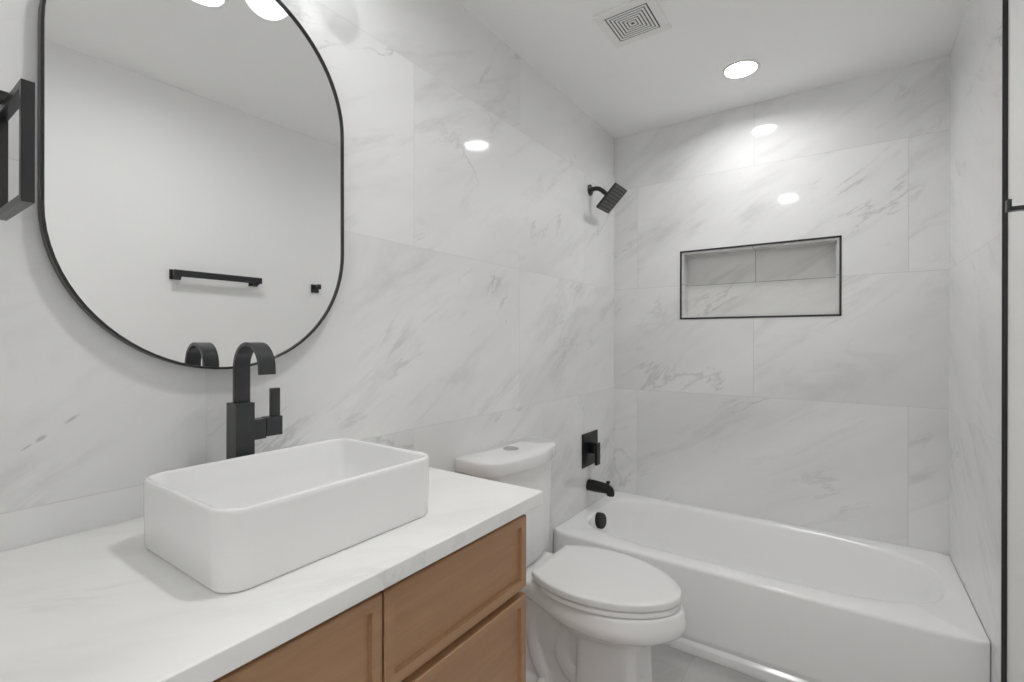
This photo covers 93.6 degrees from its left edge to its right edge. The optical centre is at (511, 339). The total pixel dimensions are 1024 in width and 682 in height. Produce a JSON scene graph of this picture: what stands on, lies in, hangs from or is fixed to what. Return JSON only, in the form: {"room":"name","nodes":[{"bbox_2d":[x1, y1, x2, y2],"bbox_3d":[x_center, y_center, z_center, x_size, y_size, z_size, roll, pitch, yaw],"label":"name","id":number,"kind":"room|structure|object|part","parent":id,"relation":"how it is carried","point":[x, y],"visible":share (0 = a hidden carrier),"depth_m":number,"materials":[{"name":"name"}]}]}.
{"room":"bathroom","nodes":[
{"label":"bathroom","id":0,"kind":"room"},
{"bbox_2d":[0,0,614,553],"bbox_3d":[-0.142,0.023,1.939,0.120,2.500,2.901,0,0,35],"label":"wall","id":1,"kind":"structure","parent":0,"point":[472,310],"depth_m":1.52,"materials":[{"name":"tile"}]},
{"bbox_2d":[37,0,343,368],"bbox_3d":[-0.644,-0.394,1.079,0.025,0.921,0.603,0,0,36],"label":"wall mirror","id":2,"kind":"object","parent":1,"relation":"attached to","point":[190,153],"visible":0.94,"depth_m":1.02,"materials":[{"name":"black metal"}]},
{"bbox_2d":[582,430,599,468],"bbox_3d":[0.449,0.600,2.635,0.056,0.182,0.188,0,0,35],"label":"shower valve","id":3,"kind":"object","parent":1,"relation":"attached to","point":[590,444],"visible":1,"depth_m":2.62,"materials":[{"name":"black metal"}]},
{"bbox_3d":[0.446,0.594,2.637,0.032,0.052,0.052,0,0,35],"label":"stem","id":4,"kind":"part","parent":3,"relation":"part of","materials":[{"name":"black metal"}]},
{"bbox_3d":[0.466,0.623,2.624,0.015,0.119,0.042,0,0,35],"label":"handle","id":5,"kind":"part","parent":3,"relation":"part of","materials":[{"name":"black metal"}]},
{"bbox_2d":[586,479,614,496],"bbox_3d":[0.482,0.796,2.599,0.150,0.076,0.063,0,0,35],"label":"tub spout","id":6,"kind":"object","parent":1,"relation":"attached to","point":[592,485],"visible":1,"depth_m":2.58,"materials":[{"name":"black metal"}]},
{"bbox_2d":[588,183,626,212],"bbox_3d":[0.505,-0.776,2.598,0.186,0.155,0.156,0,0,35],"label":"shower fixture","id":7,"kind":"object","parent":1,"relation":"attached to","point":[616,192],"visible":1,"depth_m":2.58,"materials":[{"name":"black metal"}]},
{"bbox_3d":[0.480,-0.802,2.615,0.109,0.073,0.024,0,0,35],"label":"arm","id":8,"kind":"part","parent":7,"relation":"part of","materials":[{"name":"black metal"}]},
{"bbox_2d":[652,644,765,681],"bbox_3d":[0.262,1.314,0.596,2.320,0.080,4.481,0,0,35],"label":"floor","id":9,"kind":"structure","parent":0,"point":[669,664],"depth_m":1.86,"materials":[{"name":"tile"}]},
{"bbox_2d":[213,514,525,681],"bbox_3d":[-0.439,0.832,0.920,0.551,0.882,0.861,0,0,35],"label":"vanity cabinet","id":10,"kind":"object","parent":9,"relation":"on","point":[460,617],"visible":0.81,"depth_m":0.88,"materials":[{"name":"brown wood"}]},
{"bbox_2d":[0,467,542,681],"bbox_3d":[-0.423,0.372,0.926,0.574,0.031,0.916,0,0,35],"label":"countertop","id":11,"kind":"structure","parent":10,"relation":"on","point":[94,605],"depth_m":0.67,"materials":[{"name":"white stone"}]},
{"bbox_2d":[226,342,282,458],"bbox_3d":[-0.529,0.181,1.032,0.132,0.351,0.110,0,0,35],"label":"faucet","id":12,"kind":"object","parent":11,"relation":"on","point":[242,427],"visible":0.71,"depth_m":1.02,"materials":[{"name":"black metal"}]},
{"bbox_3d":[-0.537,0.074,1.001,0.110,0.137,0.033,0,0,35],"label":"spout","id":13,"kind":"part","parent":12,"relation":"part of","materials":[{"name":"black metal"}]},
{"bbox_3d":[-0.562,0.195,1.057,0.028,0.044,0.030,0,0,35],"label":"valve stem","id":14,"kind":"part","parent":12,"relation":"part of","materials":[{"name":"black metal"}]},
{"bbox_3d":[-0.542,0.162,1.086,0.026,0.105,0.036,0,0,35],"label":"handle","id":15,"kind":"part","parent":12,"relation":"part of","materials":[{"name":"black metal"}]},
{"bbox_2d":[143,438,428,593],"bbox_3d":[-0.403,0.297,0.914,0.316,0.120,0.418,0,0,35],"label":"vessel sink","id":16,"kind":"object","parent":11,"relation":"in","point":[233,525],"visible":1,"depth_m":0.81,"materials":[{"name":"white ceramic"}]},
{"bbox_3d":[-0.340,0.777,0.597,0.019,0.742,0.436,0,0,35],"label":"door","id":17,"kind":"part","parent":10,"relation":"part of","materials":[{"name":"brown wood"}]},
{"bbox_3d":[-0.093,0.489,0.950,0.019,0.165,0.417,0,0,35],"label":"drawer","id":18,"kind":"part","parent":10,"relation":"part of","materials":[{"name":"brown wood"}]},
{"bbox_3d":[-0.093,0.731,0.950,0.019,0.285,0.417,0,0,35],"label":"drawer","id":19,"kind":"part","parent":10,"relation":"part of","materials":[{"name":"brown wood"}]},
{"bbox_2d":[455,437,686,681],"bbox_3d":[0.230,0.851,1.715,0.741,0.857,0.474,0,0,35],"label":"toilet","id":20,"kind":"object","parent":9,"relation":"on","point":[594,614],"visible":0.88,"depth_m":1.66,"materials":[{"name":"white ceramic"}]},
{"bbox_3d":[0.014,0.452,1.866,0.212,0.052,0.474,0,0,35],"label":"tank lid","id":21,"kind":"part","parent":20,"relation":"part of","materials":[{"name":"white ceramic"}]},
{"bbox_3d":[0.011,0.670,1.867,0.178,0.383,0.404,0,0,35],"label":"tank","id":22,"kind":"part","parent":20,"relation":"part of","materials":[{"name":"white ceramic"}]},
{"bbox_3d":[0.254,1.072,1.737,0.727,0.414,0.381,0,0,35],"label":"bowl","id":23,"kind":"part","parent":20,"relation":"part of","materials":[{"name":"white ceramic"}]},
{"bbox_3d":[0.340,0.829,1.677,0.486,0.024,0.385,0,0,35],"label":"lid","id":24,"kind":"part","parent":20,"relation":"part of","materials":[{"name":"white plastic"}]},
{"bbox_3d":[0.356,0.855,1.666,0.440,0.017,0.378,0,0,35],"label":"seat","id":25,"kind":"part","parent":20,"relation":"part of","materials":[{"name":"white plastic"}]},
{"bbox_2d":[554,491,989,681],"bbox_3d":[1.029,1.097,2.186,1.520,0.358,0.751,0,0,35],"label":"bathtub","id":26,"kind":"object","parent":9,"relation":"on","point":[762,599],"visible":0.84,"depth_m":1.89,"materials":[{"name":"white ceramic"}]},
{"bbox_2d":[456,0,968,138],"bbox_3d":[0.296,-1.266,0.637,2.320,0.080,4.581,0,0,35],"label":"ceiling","id":27,"kind":"structure","parent":0,"point":[671,76],"depth_m":2.02,"materials":[{"name":"paint"}]},
{"bbox_2d":[592,0,671,48],"bbox_3d":[0.466,-1.222,1.855,0.232,0.008,0.232,0,0,35],"label":"ceiling vent","id":28,"kind":"object","parent":27,"relation":"in","point":[632,21],"visible":1,"depth_m":1.84,"materials":[{"name":"white plastic"}]},
{"bbox_2d":[606,4,658,40],"bbox_3d":[0.466,-1.219,1.855,0.154,0.001,0.154,0,0,35],"label":"grille","id":29,"kind":"object","parent":28,"relation":"attached to","point":[636,21],"depth_m":1.85,"materials":[{"name":"white plastic"}]},
{"bbox_2d":[721,59,760,79],"bbox_3d":[1.037,-1.235,2.180,0.160,0.030,0.160,0,0,35],"label":"recessed light","id":30,"kind":"object","parent":27,"relation":"in","point":[740,69],"visible":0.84,"depth_m":2.20,"materials":[{"name":"white plastic"}]},
{"bbox_2d":[726,62,754,72],"bbox_3d":[1.037,-1.246,2.180,0.128,0.003,0.128,0,0,35],"label":"diffuser","id":31,"kind":"object","parent":30,"relation":"attached to","point":[744,67],"depth_m":2.20,"materials":[{"name":"white"}]},
{"bbox_2d":[614,54,949,555],"bbox_3d":[1.345,0.027,2.549,1.624,2.500,0.200,0,0,35],"label":"wall","id":32,"kind":"structure","parent":0,"point":[836,424],"depth_m":2.37,"materials":[{"name":"tile"}]},
{"bbox_2d":[680,235,841,318],"bbox_3d":[1.283,-0.304,2.535,0.750,0.382,0.110,0,0,35],"label":"shower niche","id":33,"kind":"object","parent":32,"relation":"attached to","point":[801,277],"visible":1,"depth_m":2.54,"materials":[{"name":"tile"}]},
{"bbox_2d":[949,0,1023,681],"bbox_3d":[1.149,0.026,0.907,0.130,2.500,2.921,0,0,35],"label":"wall","id":34,"kind":"structure","parent":0,"point":[975,248],"depth_m":1.52,"materials":[{"name":"stone"}]},
{"bbox_2d":[1001,0,1007,681],"bbox_3d":[1.387,0.027,1.355,0.012,2.500,0.006,0,0,35],"label":"trim","id":35,"kind":"structure","parent":34,"relation":"attached to","point":[1004,308],"depth_m":1.35,"materials":[{"name":"black metal"}]},
{"bbox_2d":[1005,199,1023,212],"bbox_3d":[1.226,-0.318,1.158,0.052,0.048,0.047,0,0,35],"label":"robe hook","id":36,"kind":"object","parent":34,"relation":"attached to","point":[1008,203],"visible":1,"depth_m":1.16,"materials":[{"name":"black metal"}]},
{"bbox_3d":[-0.375,0.023,0.261,1.654,2.500,0.120,0,0,35],"label":"wall","id":37,"kind":"structure","parent":0,"visible":0},
{"bbox_2d":[0,78,34,220],"bbox_3d":[-0.788,-0.298,0.692,0.182,0.205,0.114,0,0,35],"label":"towel ring","id":38,"kind":"object","parent":37,"relation":"attached to","point":[21,97],"visible":1,"depth_m":0.69,"materials":[{"name":"black metal"}]},
{"bbox_3d":[-0.814,-0.375,0.713,0.024,0.015,0.104,0,0,35],"label":"post","id":39,"kind":"part","parent":38,"relation":"part of","materials":[{"name":"black metal"}]}
]}

